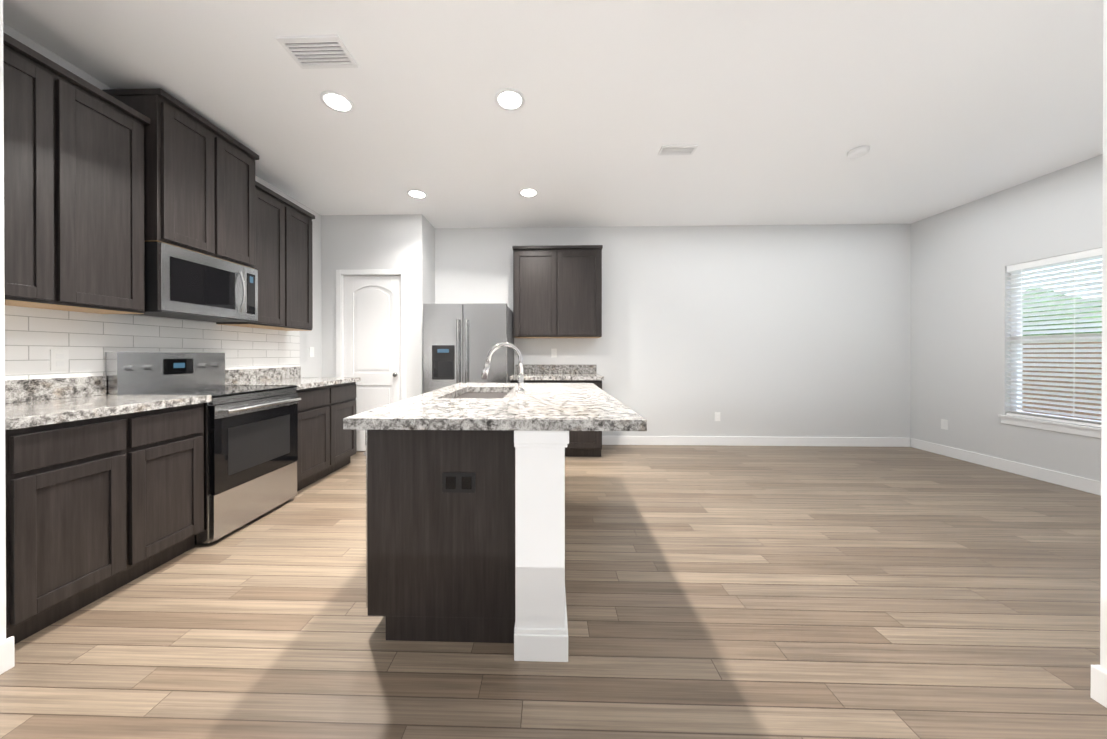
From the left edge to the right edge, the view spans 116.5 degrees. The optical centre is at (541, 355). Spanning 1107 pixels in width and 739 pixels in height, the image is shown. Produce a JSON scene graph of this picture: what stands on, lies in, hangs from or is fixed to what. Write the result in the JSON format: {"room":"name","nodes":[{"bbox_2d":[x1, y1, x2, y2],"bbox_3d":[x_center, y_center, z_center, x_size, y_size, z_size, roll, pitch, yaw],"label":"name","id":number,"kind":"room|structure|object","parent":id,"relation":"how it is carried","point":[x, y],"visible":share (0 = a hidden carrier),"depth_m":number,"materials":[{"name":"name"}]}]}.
{"room":"kitchen","nodes":[
{"label":"kitchen","id":0,"kind":"room"},
{"bbox_2d":[0,0,5,641],"bbox_3d":[-2.377,-0.246,0.029,0.715,2.830,2.495,0,0,2],"label":"wall","id":1,"kind":"structure","parent":0,"point":[2,494],"depth_m":1.26,"materials":[{"name":"white paint"}]},
{"bbox_2d":[0,636,14,674],"bbox_3d":[-2.013,1.112,0.030,0.012,0.115,2.508,0,0,2],"label":"baseboard","id":2,"kind":"structure","parent":1,"relation":"attached to","point":[7,651],"depth_m":1.27,"materials":[{"name":"white wood"}]},
{"bbox_2d":[3,22,321,376],"bbox_3d":[-2.741,-0.251,1.667,0.100,2.830,5.950,0,0,2],"label":"wall","id":3,"kind":"structure","parent":0,"point":[311,366],"depth_m":3.85,"materials":[{"name":"white paint"}]},
{"bbox_2d":[3,32,82,307],"bbox_3d":[-2.548,-0.848,1.542,0.287,1.185,0.453,0,0,2],"label":"upper cabinet","id":4,"kind":"object","parent":3,"relation":"attached to","point":[43,100],"depth_m":1.65,"materials":[{"name":"brown wood"}]},
{"bbox_2d":[41,79,150,313],"bbox_3d":[-2.540,-0.849,1.858,0.287,1.185,0.453,0,0,2],"label":"upper cabinet","id":5,"kind":"object","parent":3,"relation":"attached to","point":[102,187],"depth_m":1.92,"materials":[{"name":"brown wood"}]},
{"bbox_2d":[5,305,299,379],"bbox_3d":[-2.665,-0.004,2.506,0.006,0.520,2.440,0,0,2],"label":"tile backsplash","id":6,"kind":"structure","parent":3,"relation":"attached to","point":[33,336],"depth_m":2.13,"materials":[{"name":"white tile"}]},
{"bbox_2d":[50,349,68,370],"bbox_3d":[-2.675,0.023,1.901,0.008,0.115,0.070,0,0,2],"label":"electrical outlet plate","id":7,"kind":"object","parent":6,"relation":"attached to","point":[59,359],"visible":1,"depth_m":1.90,"materials":[{"name":"white plastic"}]},
{"bbox_2d":[5,366,300,401],"bbox_3d":[-2.655,0.179,2.524,0.019,0.115,2.405,0,0,2],"label":"backsplash","id":8,"kind":"structure","parent":3,"relation":"attached to","point":[27,390],"depth_m":1.95,"materials":[{"name":"grey stone"}]},
{"bbox_2d":[107,88,230,259],"bbox_3d":[-2.493,-1.164,2.296,0.358,0.917,0.415,0,0,2],"label":"upper cabinet","id":9,"kind":"object","parent":3,"relation":"attached to","point":[189,201],"depth_m":2.22,"materials":[{"name":"brown wood"}]},
{"bbox_2d":[134,242,257,321],"bbox_3d":[-2.462,-0.483,2.437,0.409,0.426,0.688,0,0,2],"label":"microwave","id":10,"kind":"object","parent":9,"relation":"attached to","point":[181,283],"visible":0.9,"depth_m":2.31,"materials":[{"name":"silver metal"}]},
{"bbox_2d":[224,134,262,271],"bbox_3d":[-2.485,-1.165,2.575,0.358,0.917,0.415,0,0,2],"label":"upper cabinet","id":11,"kind":"object","parent":3,"relation":"attached to","point":[246,193],"depth_m":2.67,"materials":[{"name":"brown wood"}]},
{"bbox_2d":[216,185,294,327],"bbox_3d":[-2.509,-0.852,3.013,0.287,1.185,0.445,0,0,2],"label":"upper cabinet","id":12,"kind":"object","parent":3,"relation":"attached to","point":[276,283],"depth_m":3.07,"materials":[{"name":"brown wood"}]},
{"bbox_2d":[263,204,314,330],"bbox_3d":[-2.501,-0.853,3.322,0.287,1.185,0.445,0,0,2],"label":"upper cabinet","id":13,"kind":"object","parent":3,"relation":"attached to","point":[303,219],"depth_m":3.40,"materials":[{"name":"brown wood"}]},
{"bbox_2d":[309,347,313,356],"bbox_3d":[-2.627,-0.043,3.921,0.008,0.115,0.070,0,0,2],"label":"electrical outlet plate","id":14,"kind":"object","parent":3,"relation":"attached to","point":[311,351],"visible":1,"depth_m":3.91,"materials":[{"name":"white plastic"}]},
{"bbox_2d":[321,214,434,398],"bbox_3d":[-2.014,-0.259,4.299,1.215,2.830,0.450,0,0,2],"label":"wall","id":15,"kind":"structure","parent":0,"point":[366,242],"depth_m":4.07,"materials":[{"name":"white paint"}]},
{"bbox_2d":[336,269,405,399],"bbox_3d":[-2.021,0.068,4.112,0.836,2.178,0.106,0,0,2],"label":"door frame","id":16,"kind":"structure","parent":15,"relation":"attached to","point":[340,344],"depth_m":4.06,"materials":[{"name":"white wood"}]},
{"bbox_2d":[344,276,400,450],"bbox_3d":[-2.022,0.096,4.088,0.700,2.098,0.101,0,0,2],"label":"pantry door","id":17,"kind":"structure","parent":15,"relation":"in","point":[372,332],"depth_m":4.11,"materials":[{"name":"white wood"}]},
{"bbox_2d":[514,430,568,661],"bbox_3d":[0.022,0.722,2.118,0.210,0.882,1.635,0,0,2],"label":"support column","id":18,"kind":"structure","parent":0,"point":[541,630],"depth_m":1.31,"materials":[{"name":"white"}]},
{"bbox_2d":[0,445,1106,738],"bbox_3d":[0.970,1.194,1.573,7.525,0.060,5.950,0,0,2],"label":"floor","id":19,"kind":"structure","parent":0,"point":[712,591],"depth_m":1.47,"materials":[{"name":"brown wood"}]},
{"bbox_2d":[5,410,152,644],"bbox_3d":[-2.365,0.724,1.543,0.652,0.882,0.454,0,0,2],"label":"base cabinet","id":20,"kind":"object","parent":19,"relation":"on","point":[104,493],"depth_m":1.50,"materials":[{"name":"wood"}]},
{"bbox_2d":[5,394,210,429],"bbox_3d":[-2.348,0.261,1.700,0.677,0.043,0.773,0,0,2],"label":"countertop","id":21,"kind":"structure","parent":20,"relation":"on","point":[50,411],"depth_m":1.64,"materials":[{"name":"grey stone"}]},
{"bbox_2d":[153,402,206,568],"bbox_3d":[-2.356,0.723,1.858,0.652,0.882,0.454,0,0,2],"label":"base cabinet","id":22,"kind":"object","parent":19,"relation":"on","point":[178,433],"depth_m":1.92,"materials":[{"name":"wood"}]},
{"bbox_2d":[105,352,300,544],"bbox_3d":[-2.292,0.569,2.436,0.737,1.185,0.694,0,0,2],"label":"range","id":23,"kind":"object","parent":19,"relation":"on","point":[250,450],"visible":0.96,"depth_m":2.32,"materials":[{"name":"silver metal"}]},
{"bbox_2d":[296,386,336,490],"bbox_3d":[-2.325,0.719,3.054,0.652,0.882,0.526,0,0,2],"label":"base cabinet","id":24,"kind":"object","parent":19,"relation":"on","point":[317,407],"depth_m":3.06,"materials":[{"name":"wood"}]},
{"bbox_2d":[225,378,360,389],"bbox_3d":[-2.307,0.256,3.252,0.677,0.043,0.932,0,0,2],"label":"countertop","id":25,"kind":"structure","parent":24,"relation":"on","point":[301,383],"depth_m":3.11,"materials":[{"name":"grey stone"}]},
{"bbox_2d":[337,382,356,469],"bbox_3d":[-2.314,0.718,3.442,0.652,0.882,0.526,0,0,2],"label":"base cabinet","id":26,"kind":"object","parent":19,"relation":"on","point":[346,393],"depth_m":3.49,"materials":[{"name":"wood"}]},
{"bbox_2d":[364,431,514,642],"bbox_3d":[-0.418,0.722,2.151,0.666,0.881,1.526,0,0,2],"label":"kitchen island","id":27,"kind":"object","parent":19,"relation":"on","point":[440,514],"depth_m":1.39,"materials":[{"name":"brown wood"}]},
{"bbox_2d":[343,383,646,430],"bbox_3d":[-0.160,0.259,2.131,1.154,0.042,1.670,0,0,2],"label":"island countertop","id":28,"kind":"structure","parent":27,"relation":"on","point":[542,406],"depth_m":1.44,"materials":[{"name":"white stone"}]},
{"bbox_2d":[451,391,506,398],"bbox_3d":[-0.395,0.368,2.252,0.394,0.201,0.704,0,0,2],"label":"sink","id":29,"kind":"object","parent":28,"relation":"in","point":[466,394],"depth_m":2.41,"materials":[{"name":"silver metal"}]},
{"bbox_2d":[481,342,524,391],"bbox_3d":[-0.252,0.074,2.263,0.293,0.324,0.091,0,0,2],"label":"faucet","id":30,"kind":"object","parent":28,"relation":"on","point":[485,372],"visible":1,"depth_m":2.23,"materials":[{"name":"silver metal"}]},
{"bbox_2d":[423,303,513,393],"bbox_3d":[-0.818,0.297,4.038,0.910,1.720,0.811,0,0,2],"label":"fridge","id":31,"kind":"object","parent":19,"relation":"on","point":[460,341],"visible":0.5,"depth_m":3.69,"materials":[{"name":"grey metal"}]},
{"bbox_2d":[510,364,603,456],"bbox_3d":[0.179,0.636,4.144,1.053,1.040,0.642,0,0,2],"label":"base cabinet","id":32,"kind":"object","parent":19,"relation":"on","point":[585,444],"visible":0.38,"depth_m":3.88,"materials":[{"name":"wood"}]},
{"bbox_2d":[3,0,1103,227],"bbox_3d":[0.970,-1.706,1.564,7.525,0.080,5.950,0,0,2],"label":"ceiling","id":33,"kind":"structure","parent":0,"point":[775,110],"depth_m":2.21,"materials":[{"name":"white paint"}]},
{"bbox_2d":[276,35,357,68],"bbox_3d":[-1.220,-1.660,1.877,0.330,0.012,0.190,0,0,2],"label":"ceiling vent","id":34,"kind":"object","parent":33,"relation":"in","point":[318,51],"visible":0.98,"depth_m":1.87,"materials":[{"name":"white metal"}]},
{"bbox_2d":[320,90,353,112],"bbox_3d":[-1.340,-1.665,2.251,0.196,0.006,0.196,0,0,2],"label":"recessed light","id":35,"kind":"object","parent":33,"relation":"in","point":[337,102],"visible":1,"depth_m":2.24,"materials":[{"name":"white"}]},
{"bbox_2d":[407,189,426,198],"bbox_3d":[-1.286,-1.669,3.540,0.196,0.006,0.196,0,0,2],"label":"recessed light","id":36,"kind":"object","parent":33,"relation":"in","point":[417,194],"visible":1,"depth_m":3.54,"materials":[{"name":"white plastic"}]},
{"bbox_2d":[495,88,524,110],"bbox_3d":[-0.205,-1.665,2.231,0.196,0.006,0.196,0,0,2],"label":"recessed light","id":37,"kind":"object","parent":33,"relation":"in","point":[509,99],"visible":1,"depth_m":2.22,"materials":[{"name":"white plastic"}]},
{"bbox_2d":[519,188,537,196],"bbox_3d":[-0.131,-1.669,3.509,0.196,0.006,0.196,0,0,2],"label":"recessed light","id":38,"kind":"object","parent":33,"relation":"in","point":[528,192],"visible":1,"depth_m":3.50,"materials":[{"name":"white plastic"}]},
{"bbox_2d":[658,145,697,154],"bbox_3d":[1.102,-1.663,2.772,0.280,0.012,0.120,0,0,2],"label":"ceiling vent","id":39,"kind":"object","parent":33,"relation":"in","point":[677,149],"visible":1,"depth_m":2.77,"materials":[{"name":"white metal"}]},
{"bbox_2d":[847,146,869,158],"bbox_3d":[2.579,-1.650,2.787,0.136,0.038,0.136,0,0,2],"label":"smoke detector","id":40,"kind":"object","parent":33,"relation":"attached to","point":[858,152],"visible":1,"depth_m":2.76,"materials":[{"name":"white plastic"}]},
{"bbox_2d":[435,224,910,437],"bbox_3d":[1.098,-0.260,4.491,7.425,2.830,0.100,0,0,2],"label":"wall","id":41,"kind":"structure","parent":0,"point":[774,330],"depth_m":4.40,"materials":[{"name":"white paint"}]},
{"bbox_2d":[551,349,556,356],"bbox_3d":[0.165,-0.035,4.463,0.070,0.115,0.008,0,0,2],"label":"electrical outlet plate","id":42,"kind":"object","parent":41,"relation":"attached to","point":[553,352],"visible":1,"depth_m":4.46,"materials":[{"name":"white plastic"}]},
{"bbox_2d":[512,245,602,337],"bbox_3d":[0.197,-0.777,4.294,1.087,1.104,0.330,0,0,2],"label":"upper cabinet","id":43,"kind":"object","parent":41,"relation":"attached to","point":[557,291],"visible":1,"depth_m":4.14,"materials":[{"name":"brown wood"}]},
{"bbox_2d":[715,412,719,420],"bbox_3d":[2.268,0.786,4.410,0.070,0.115,0.008,0,0,2],"label":"electrical outlet plate","id":44,"kind":"object","parent":41,"relation":"attached to","point":[717,416],"visible":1,"depth_m":4.41,"materials":[{"name":"white plastic"}]},
{"bbox_2d":[602,436,911,446],"bbox_3d":[2.703,1.098,4.395,3.969,0.115,0.016,0,0,2],"label":"baseboard","id":45,"kind":"structure","parent":41,"relation":"attached to","point":[606,440],"depth_m":4.39,"materials":[{"name":"white wood"}]},
{"bbox_2d":[910,154,1102,481],"bbox_3d":[4.671,-0.250,1.471,0.120,2.830,5.750,0,0,2],"label":"wall","id":46,"kind":"structure","parent":0,"point":[964,256],"depth_m":3.59,"materials":[{"name":"white paint"}]},
{"bbox_2d":[941,419,947,429],"bbox_3d":[4.673,0.797,3.970,0.008,0.115,0.070,0,0,2],"label":"electrical outlet plate","id":47,"kind":"object","parent":46,"relation":"attached to","point":[944,423],"visible":1,"depth_m":3.97,"materials":[{"name":"white plastic"}]},
{"bbox_2d":[912,438,1100,495],"bbox_3d":[4.637,1.103,2.706,0.014,0.115,3.250,0,0,2],"label":"baseboard","id":48,"kind":"structure","parent":46,"relation":"attached to","point":[1026,470],"depth_m":3.35,"materials":[{"name":"white wood"}]},
{"bbox_2d":[998,261,1101,437],"bbox_3d":[4.697,-0.107,2.991,0.140,1.585,0.970,0,0,2],"label":"window","id":49,"kind":"structure","parent":46,"relation":"in","point":[1089,431],"depth_m":3.20,"materials":[{"name":"white plastic"}]},
{"bbox_2d":[1006,248,1101,426],"bbox_3d":[4.682,-0.150,2.991,0.055,1.495,0.894,0,0,2],"label":"window blinds","id":50,"kind":"object","parent":49,"relation":"attached to","point":[1068,259],"visible":1,"depth_m":3.11,"materials":[{"name":"white plastic"}]},
{"bbox_2d":[1100,0,1106,671],"bbox_3d":[3.209,-0.245,-0.126,2.720,2.830,2.480,0,0,2],"label":"wall","id":51,"kind":"structure","parent":0,"point":[1103,630],"depth_m":1.15,"materials":[{"name":"white paint"}]},
{"bbox_2d":[1091,665,1099,702],"bbox_3d":[3.228,1.108,1.125,2.718,0.115,0.013,0,0,2],"label":"baseboard","id":52,"kind":"structure","parent":51,"relation":"attached to","point":[1095,669],"depth_m":1.16,"materials":[{"name":"white wood"}]},
{"bbox_2d":[1100,668,1106,707],"bbox_3d":[1.844,1.112,-0.096,0.016,0.115,2.460,0,0,2],"label":"baseboard","id":53,"kind":"structure","parent":51,"relation":"attached to","point":[1103,674],"depth_m":1.14,"materials":[{"name":"white"}]},
{"label":"outside","id":54,"kind":"structure","parent":0,"visible":0},
{"bbox_3d":[11.744,1.486,2.614,13.800,0.050,18.000,0,0,2],"label":"ground","id":55,"kind":"structure","parent":54,"visible":0},
{"bbox_2d":[1022,342,1101,420],"bbox_3d":[7.890,0.579,3.271,0.060,1.760,15.115,0,0,2],"label":"fence","id":56,"kind":"object","parent":55,"relation":"on","point":[1073,402],"depth_m":5.19,"materials":[{"name":"brown wood"}]},
{"bbox_2d":[1023,288,1101,335],"bbox_3d":[13.968,-0.246,9.707,2.215,3.378,3.278,0,0,2],"label":"tree","id":57,"kind":"object","parent":55,"relation":"on","point":[1059,314],"depth_m":8.93,"materials":[{"name":"green plant"}]}
]}

